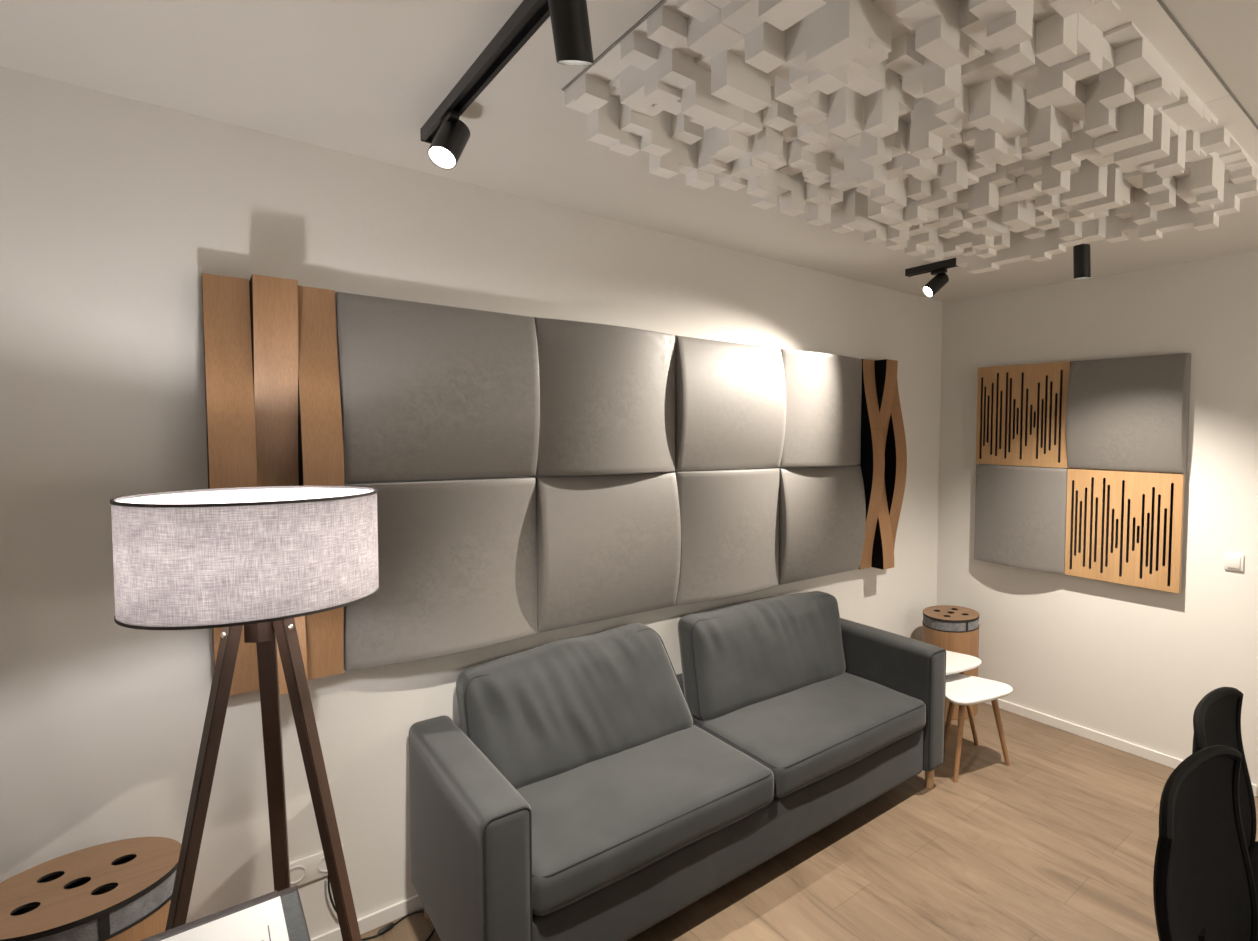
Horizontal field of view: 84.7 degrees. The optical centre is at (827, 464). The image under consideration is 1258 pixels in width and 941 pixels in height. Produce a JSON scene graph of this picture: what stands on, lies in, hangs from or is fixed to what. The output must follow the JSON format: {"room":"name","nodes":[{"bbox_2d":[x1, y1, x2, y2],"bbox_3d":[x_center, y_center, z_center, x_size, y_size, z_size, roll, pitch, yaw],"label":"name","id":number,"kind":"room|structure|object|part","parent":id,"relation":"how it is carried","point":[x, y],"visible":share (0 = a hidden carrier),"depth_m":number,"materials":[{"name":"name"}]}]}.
{"room":"studio","nodes":[
{"label":"studio","id":0,"kind":"room"},
{"bbox_2d":[0,66,941,938],"bbox_3d":[-1.247,0.277,2.529,5.642,2.765,0.120,-2,4,-44],"label":"wall","id":1,"kind":"structure","parent":0,"point":[114,209],"depth_m":1.89,"materials":[{"name":"paint"}]},
{"bbox_2d":[202,273,344,695],"bbox_3d":[-1.627,0.067,1.947,0.298,1.200,0.160,-2,4,-44],"label":"board panel","id":2,"kind":"object","parent":1,"relation":"attached to","point":[273,399],"visible":0.59,"depth_m":1.91,"materials":[{"name":"brown wood"}]},
{"bbox_2d":[289,845,343,886],"bbox_3d":[-1.648,1.291,2.101,0.166,0.082,0.013,-2,4,-44],"label":"wall socket","id":3,"kind":"object","parent":1,"relation":"attached to","point":[313,867],"visible":0.56,"depth_m":2.09,"materials":[{"name":"white plastic"}]},
{"bbox_2d":[290,866,305,883],"bbox_3d":[-1.676,1.292,2.071,0.054,0.054,0.009,-2,4,-44],"label":"socket","id":4,"kind":"object","parent":3,"relation":"attached to","point":[297,873],"depth_m":2.07,"materials":[{"name":"grey plastic"}]},
{"bbox_2d":[317,857,327,871],"bbox_3d":[-1.618,1.290,2.128,0.054,0.054,0.009,-2,4,-44],"label":"socket","id":5,"kind":"object","parent":3,"relation":"attached to","point":[321,864],"depth_m":2.11,"materials":[{"name":"grey plastic"}]},
{"bbox_2d":[311,894,423,940],"bbox_3d":[-1.216,1.535,2.540,5.442,0.052,0.012,-2,4,-44],"label":"baseboard","id":6,"kind":"structure","parent":1,"relation":"attached to","point":[367,923],"depth_m":2.24,"materials":[{"name":"white"}]},
{"bbox_2d":[335,292,539,482],"bbox_3d":[-1.316,-0.245,2.264,0.596,0.596,0.118,-2,4,-44],"label":"acoustic panel","id":7,"kind":"object","parent":1,"relation":"attached to","point":[428,391],"visible":0.98,"depth_m":2.20,"materials":[{"name":"grey fabric"}]},
{"bbox_2d":[344,477,536,670],"bbox_3d":[-1.323,0.355,2.292,0.596,0.596,0.118,-2,4,-44],"label":"acoustic panel","id":8,"kind":"object","parent":1,"relation":"attached to","point":[457,557],"visible":0.84,"depth_m":2.24,"materials":[{"name":"grey fabric"}]},
{"bbox_2d":[534,317,674,475],"bbox_3d":[-0.887,-0.259,2.684,0.596,0.596,0.118,-2,4,-44],"label":"acoustic panel","id":9,"kind":"object","parent":1,"relation":"attached to","point":[607,392],"visible":0.92,"depth_m":2.60,"materials":[{"name":"grey fabric"}]},
{"bbox_2d":[530,472,680,632],"bbox_3d":[-0.894,0.340,2.712,0.596,0.596,0.118,-2,4,-44],"label":"acoustic panel","id":10,"kind":"object","parent":1,"relation":"attached to","point":[608,546],"visible":0.94,"depth_m":2.65,"materials":[{"name":"grey fabric"}]},
{"bbox_2d":[671,468,779,605],"bbox_3d":[-0.466,0.326,3.132,0.596,0.596,0.118,-2,4,-44],"label":"acoustic panel","id":11,"kind":"object","parent":1,"relation":"attached to","point":[729,518],"visible":0.93,"depth_m":3.05,"materials":[{"name":"grey fabric"}]},
{"bbox_2d":[675,335,785,470],"bbox_3d":[-0.458,-0.274,3.104,0.596,0.596,0.118,-2,4,-44],"label":"acoustic panel","id":12,"kind":"object","parent":1,"relation":"attached to","point":[730,398],"visible":0.98,"depth_m":3.04,"materials":[{"name":"grey fabric"}]},
{"bbox_2d":[780,349,861,466],"bbox_3d":[-0.030,-0.288,3.523,0.596,0.596,0.118,-2,4,-44],"label":"acoustic panel","id":13,"kind":"object","parent":1,"relation":"attached to","point":[823,425],"visible":0.95,"depth_m":3.44,"materials":[{"name":"grey fabric"}]},
{"bbox_2d":[779,465,865,584],"bbox_3d":[-0.037,0.311,3.551,0.596,0.596,0.118,-2,4,-44],"label":"acoustic panel","id":14,"kind":"object","parent":1,"relation":"attached to","point":[822,510],"visible":0.94,"depth_m":3.48,"materials":[{"name":"grey fabric"}]},
{"bbox_2d":[859,359,906,569],"bbox_3d":[0.304,0.002,3.838,0.298,1.200,0.160,-2,4,-44],"label":"board panel","id":15,"kind":"object","parent":1,"relation":"attached to","point":[883,461],"visible":0.9,"depth_m":3.78,"materials":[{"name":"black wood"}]},
{"bbox_2d":[0,0,1257,301],"bbox_3d":[0.304,-0.963,0.901,5.442,0.100,4.270,-2,4,-44],"label":"ceiling","id":16,"kind":"structure","parent":0,"point":[363,78],"depth_m":1.70,"materials":[{"name":"paint"}]},
{"bbox_2d":[420,0,549,143],"bbox_3d":[-0.262,-0.906,1.001,0.038,0.036,2.608,-2,4,-44],"label":"track rail","id":17,"kind":"object","parent":16,"relation":"attached to","point":[530,15],"visible":0.76,"depth_m":1.51,"materials":[{"name":"black metal"}]},
{"bbox_2d":[428,109,469,169],"bbox_3d":[-1.014,-0.863,1.764,0.075,0.152,0.131,0,3,-8],"label":"track spotlight","id":18,"kind":"object","parent":17,"relation":"attached to","point":[445,150],"visible":1,"depth_m":1.74,"materials":[{"name":"black metal"}]},
{"bbox_2d":[548,0,593,65],"bbox_3d":[-0.487,-0.835,1.242,0.074,0.149,0.109,1,3,-4],"label":"track spotlight","id":19,"kind":"object","parent":17,"relation":"attached to","point":[569,18],"visible":1,"depth_m":1.23,"materials":[{"name":"black metal"}]},
{"bbox_2d":[562,0,1257,273],"bbox_3d":[0.387,-0.877,1.891,1.810,0.162,1.210,-2,4,-44],"label":"diffuser","id":20,"kind":"object","parent":16,"relation":"in","point":[987,134],"visible":1,"depth_m":1.65,"materials":[{"name":"white plastic"}]},
{"bbox_2d":[905,258,957,276],"bbox_3d":[0.808,-0.991,3.083,0.038,0.036,1.128,-2,4,-43],"label":"track rail","id":21,"kind":"object","parent":16,"relation":"attached to","point":[950,263],"visible":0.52,"depth_m":3.36,"materials":[{"name":"black metal"}]},
{"bbox_2d":[922,269,948,297],"bbox_3d":[0.549,-0.922,3.364,0.143,0.146,0.089,0,3,-19],"label":"track spotlight","id":22,"kind":"object","parent":21,"relation":"attached to","point":[936,283],"visible":1,"depth_m":3.34,"materials":[{"name":"black metal"}]},
{"bbox_2d":[1073,243,1090,278],"bbox_3d":[1.076,-0.873,2.785,0.079,0.176,0.084,1,3,-3],"label":"track spotlight","id":23,"kind":"object","parent":16,"relation":"attached to","point":[1081,253],"visible":0.85,"depth_m":2.76,"materials":[{"name":"black metal"}]},
{"bbox_2d":[361,703,1257,940],"bbox_3d":[0.273,1.699,1.025,5.442,0.100,4.270,-2,4,-44],"label":"floor","id":24,"kind":"structure","parent":0,"point":[1058,842],"depth_m":2.60,"materials":[{"name":"brown wood"}]},
{"bbox_2d":[0,837,180,940],"bbox_3d":[-1.793,1.298,1.583,0.362,0.600,0.362,-2,4,-44],"label":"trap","id":25,"kind":"object","parent":24,"relation":"on","point":[120,890],"visible":0.98,"depth_m":1.56,"materials":[{"name":"brown wood"}]},
{"bbox_2d":[140,885,310,940],"bbox_3d":[-1.119,1.245,0.749,0.889,0.800,0.701,-2,4,-44],"label":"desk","id":26,"kind":"object","parent":24,"relation":"on","point":[297,929],"visible":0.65,"depth_m":1.20,"materials":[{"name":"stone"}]},
{"bbox_2d":[161,896,288,940],"bbox_3d":[-1.074,0.829,1.071,0.297,0.001,0.210,-2,4,-44],"label":"paper sheet","id":27,"kind":"object","parent":26,"relation":"on","point":[265,921],"visible":1,"depth_m":1.17,"materials":[{"name":"white paper"}]},
{"bbox_2d":[110,486,434,940],"bbox_3d":[-1.380,0.823,1.746,0.501,1.543,0.976,-1,3,-26],"label":"floor lamp","id":28,"kind":"object","parent":24,"relation":"on","point":[260,559],"visible":0.94,"depth_m":1.38,"materials":[{"name":"grey fabric"}]},
{"bbox_3d":[-1.353,0.963,1.366,0.034,1.300,0.254,2,3,28],"label":"leg","id":29,"kind":"part","parent":28,"relation":"part of","materials":[{"name":"brown wood"}]},
{"bbox_3d":[-1.271,0.186,1.469,0.440,0.235,0.440,-2,4,-44],"label":"lamp shade","id":30,"kind":"part","parent":28,"relation":"part of","materials":[{"name":"grey fabric"}]},
{"bbox_3d":[-1.365,0.950,1.638,0.034,1.300,0.254,-1,3,-32],"label":"leg","id":31,"kind":"part","parent":28,"relation":"part of","materials":[{"name":"brown wood"}]},
{"bbox_3d":[-1.123,0.959,1.512,0.254,1.300,0.034,1,3,-2],"label":"leg","id":32,"kind":"part","parent":28,"relation":"part of","materials":[{"name":"brown wood"}]},
{"bbox_3d":[-1.504,1.445,2.032,0.265,0.270,0.572,2,3,19],"label":"cord","id":33,"kind":"part","parent":28,"relation":"part of","materials":[{"name":"black plastic"}]},
{"bbox_2d":[377,923,394,934],"bbox_3d":[-1.486,1.563,2.213,0.018,0.018,0.051,2,3,27],"label":"switch","id":34,"kind":"object","parent":28,"relation":"attached to","point":[390,925],"depth_m":2.21,"materials":[{"name":"black plastic"}]},
{"bbox_2d":[409,591,945,940],"bbox_3d":[-0.445,1.124,2.711,2.055,0.876,0.809,-2,4,-44],"label":"sofa","id":35,"kind":"object","parent":24,"relation":"on","point":[586,788],"visible":1,"depth_m":2.38,"materials":[{"name":"grey fabric"}]},
{"bbox_3d":[-1.380,1.513,2.288,0.046,0.115,0.046,-2,4,-44],"label":"leg","id":36,"kind":"part","parent":35,"relation":"part of","materials":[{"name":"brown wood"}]},
{"bbox_3d":[-1.128,1.192,2.041,0.138,0.587,0.804,-2,4,-44],"label":"armrest","id":37,"kind":"part","parent":35,"relation":"part of","materials":[{"name":"grey fabric"}]},
{"bbox_2d":[456,623,692,788],"bbox_3d":[-0.945,0.913,2.553,0.848,0.453,0.316,-2,4,-44],"label":"cushion","id":38,"kind":"object","parent":35,"relation":"on","point":[547,712],"depth_m":2.43,"materials":[{"name":"grey fabric"}]},
{"bbox_2d":[516,725,773,915],"bbox_3d":[-0.716,1.181,2.337,0.876,0.171,0.646,-2,4,-44],"label":"seat cushion","id":39,"kind":"object","parent":35,"relation":"on","point":[605,821],"depth_m":2.18,"materials":[{"name":"grey fabric"}]},
{"bbox_2d":[678,591,845,720],"bbox_3d":[-0.288,0.888,3.182,0.919,0.440,0.300,-2,4,-44],"label":"cushion","id":40,"kind":"object","parent":35,"relation":"on","point":[737,658],"depth_m":3.02,"materials":[{"name":"grey fabric"}]},
{"bbox_2d":[693,672,925,797],"bbox_3d":[-0.077,1.161,2.962,0.915,0.172,0.645,-2,4,-44],"label":"seat cushion","id":41,"kind":"object","parent":35,"relation":"on","point":[811,734],"depth_m":2.80,"materials":[{"name":"grey fabric"}]},
{"bbox_3d":[0.241,1.146,3.382,0.138,0.587,0.804,-2,4,-44],"label":"armrest","id":42,"kind":"part","parent":35,"relation":"part of","materials":[{"name":"grey fabric"}]},
{"bbox_3d":[0.488,1.494,3.163,0.046,0.115,0.046,-2,4,-44],"label":"leg","id":43,"kind":"part","parent":35,"relation":"part of","materials":[{"name":"brown wood"}]},
{"bbox_2d":[922,605,979,719],"bbox_3d":[0.753,1.213,4.062,0.346,0.600,0.346,-2,4,-44],"label":"stool","id":44,"kind":"object","parent":24,"relation":"on","point":[951,628],"visible":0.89,"depth_m":3.92,"materials":[{"name":"brown wood"}]},
{"bbox_3d":[0.757,0.916,4.048,0.344,0.006,0.344,-2,4,-44],"label":"lid","id":45,"kind":"part","parent":44,"relation":"part of","materials":[{"name":"brown wood"}]},
{"bbox_2d":[946,651,981,745],"bbox_3d":[0.568,1.298,3.592,0.424,0.470,0.422,-2,4,-44],"label":"side table","id":46,"kind":"object","parent":24,"relation":"on","point":[959,663],"visible":0.34,"depth_m":3.57,"materials":[{"name":"white paint"}]},
{"bbox_3d":[0.765,1.308,3.591,0.127,0.454,0.034,1,3,0],"label":"leg","id":47,"kind":"part","parent":46,"relation":"part of","materials":[{"name":"brown wood"}]},
{"bbox_2d":[944,673,1012,782],"bbox_3d":[0.702,1.342,3.379,0.384,0.405,0.384,-2,4,-44],"label":"side table","id":48,"kind":"object","parent":24,"relation":"on","point":[962,690],"visible":0.79,"depth_m":3.34,"materials":[{"name":"white paint"}]},
{"bbox_3d":[0.649,1.343,3.511,0.034,0.389,0.118,-1,3,-33],"label":"leg","id":49,"kind":"part","parent":48,"relation":"part of","materials":[{"name":"brown wood"}]},
{"bbox_3d":[0.647,1.355,3.247,0.034,0.389,0.118,2,3,34],"label":"leg","id":50,"kind":"part","parent":48,"relation":"part of","materials":[{"name":"brown wood"}]},
{"bbox_3d":[0.881,1.352,3.378,0.118,0.389,0.034,1,3,0],"label":"leg","id":51,"kind":"part","parent":48,"relation":"part of","materials":[{"name":"brown wood"}]},
{"bbox_2d":[1153,745,1257,940],"bbox_3d":[0.963,1.159,1.258,0.550,0.973,0.593,-2,4,-44],"label":"office chair","id":52,"kind":"object","parent":24,"relation":"on","point":[1204,887],"visible":1,"depth_m":1.50,"materials":[{"name":"black fabric"}]},
{"bbox_2d":[1192,687,1257,940],"bbox_3d":[1.286,1.153,1.713,0.593,0.951,0.550,3,4,42],"label":"office chair","id":53,"kind":"object","parent":24,"relation":"on","point":[1217,717],"visible":0.3,"depth_m":1.97,"materials":[{"name":"black fabric"}]},
{"bbox_3d":[1.097,0.962,1.850,0.110,0.560,0.490,3,4,42],"label":"backrest","id":54,"kind":"part","parent":53,"relation":"part of","materials":[{"name":"black fabric"}]},
{"bbox_3d":[1.099,0.962,1.849,0.118,0.586,0.514,3,4,42],"label":"frame","id":55,"kind":"part","parent":53,"relation":"part of","materials":[{"name":"black plastic"}]},
{"bbox_3d":[1.304,1.166,1.674,0.460,0.094,0.420,3,4,42],"label":"seat","id":56,"kind":"part","parent":53,"relation":"part of","materials":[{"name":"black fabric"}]},
{"bbox_2d":[936,251,1257,795],"bbox_3d":[2.275,0.301,2.908,0.120,2.765,4.270,-2,4,-44],"label":"wall","id":57,"kind":"structure","parent":0,"point":[1132,664],"depth_m":3.49,"materials":[{"name":"paint"}]},
{"bbox_2d":[974,464,1071,573],"bbox_3d":[1.132,0.311,3.917,0.102,0.596,0.596,-2,4,-44],"label":"acoustic panel","id":58,"kind":"object","parent":57,"relation":"attached to","point":[1020,511],"visible":0.98,"depth_m":3.85,"materials":[{"name":"grey fabric"}]},
{"bbox_2d":[976,361,1070,467],"bbox_3d":[1.155,-0.289,3.905,0.057,0.596,0.596,-2,4,-44],"label":"wood panel","id":59,"kind":"object","parent":57,"relation":"attached to","point":[1021,409],"visible":1,"depth_m":3.88,"materials":[{"name":"brown wood"}]},
{"bbox_2d":[984,699,1256,796],"bbox_3d":[1.378,1.507,3.772,0.012,0.055,1.858,-2,4,-44],"label":"baseboard","id":60,"kind":"structure","parent":57,"relation":"attached to","point":[1128,747],"depth_m":3.66,"materials":[{"name":"white wood"}]},
{"bbox_2d":[1065,469,1184,592],"bbox_3d":[1.568,0.335,3.505,0.057,0.596,0.596,-2,4,-44],"label":"wood panel","id":61,"kind":"object","parent":57,"relation":"attached to","point":[1123,527],"visible":1,"depth_m":3.47,"materials":[{"name":"brown wood"}]},
{"bbox_2d":[1066,353,1190,473],"bbox_3d":[1.559,-0.263,3.461,0.102,0.596,0.596,-2,4,-44],"label":"acoustic panel","id":62,"kind":"object","parent":57,"relation":"attached to","point":[1123,413],"visible":1,"depth_m":3.40,"materials":[{"name":"grey fabric"}]},
{"bbox_2d":[1224,553,1243,571],"bbox_3d":[1.946,0.469,3.153,0.016,0.080,0.080,-2,4,-44],"label":"light switch","id":63,"kind":"object","parent":57,"relation":"attached to","point":[1235,562],"visible":1,"depth_m":3.15,"materials":[{"name":"white plastic"}]}
]}

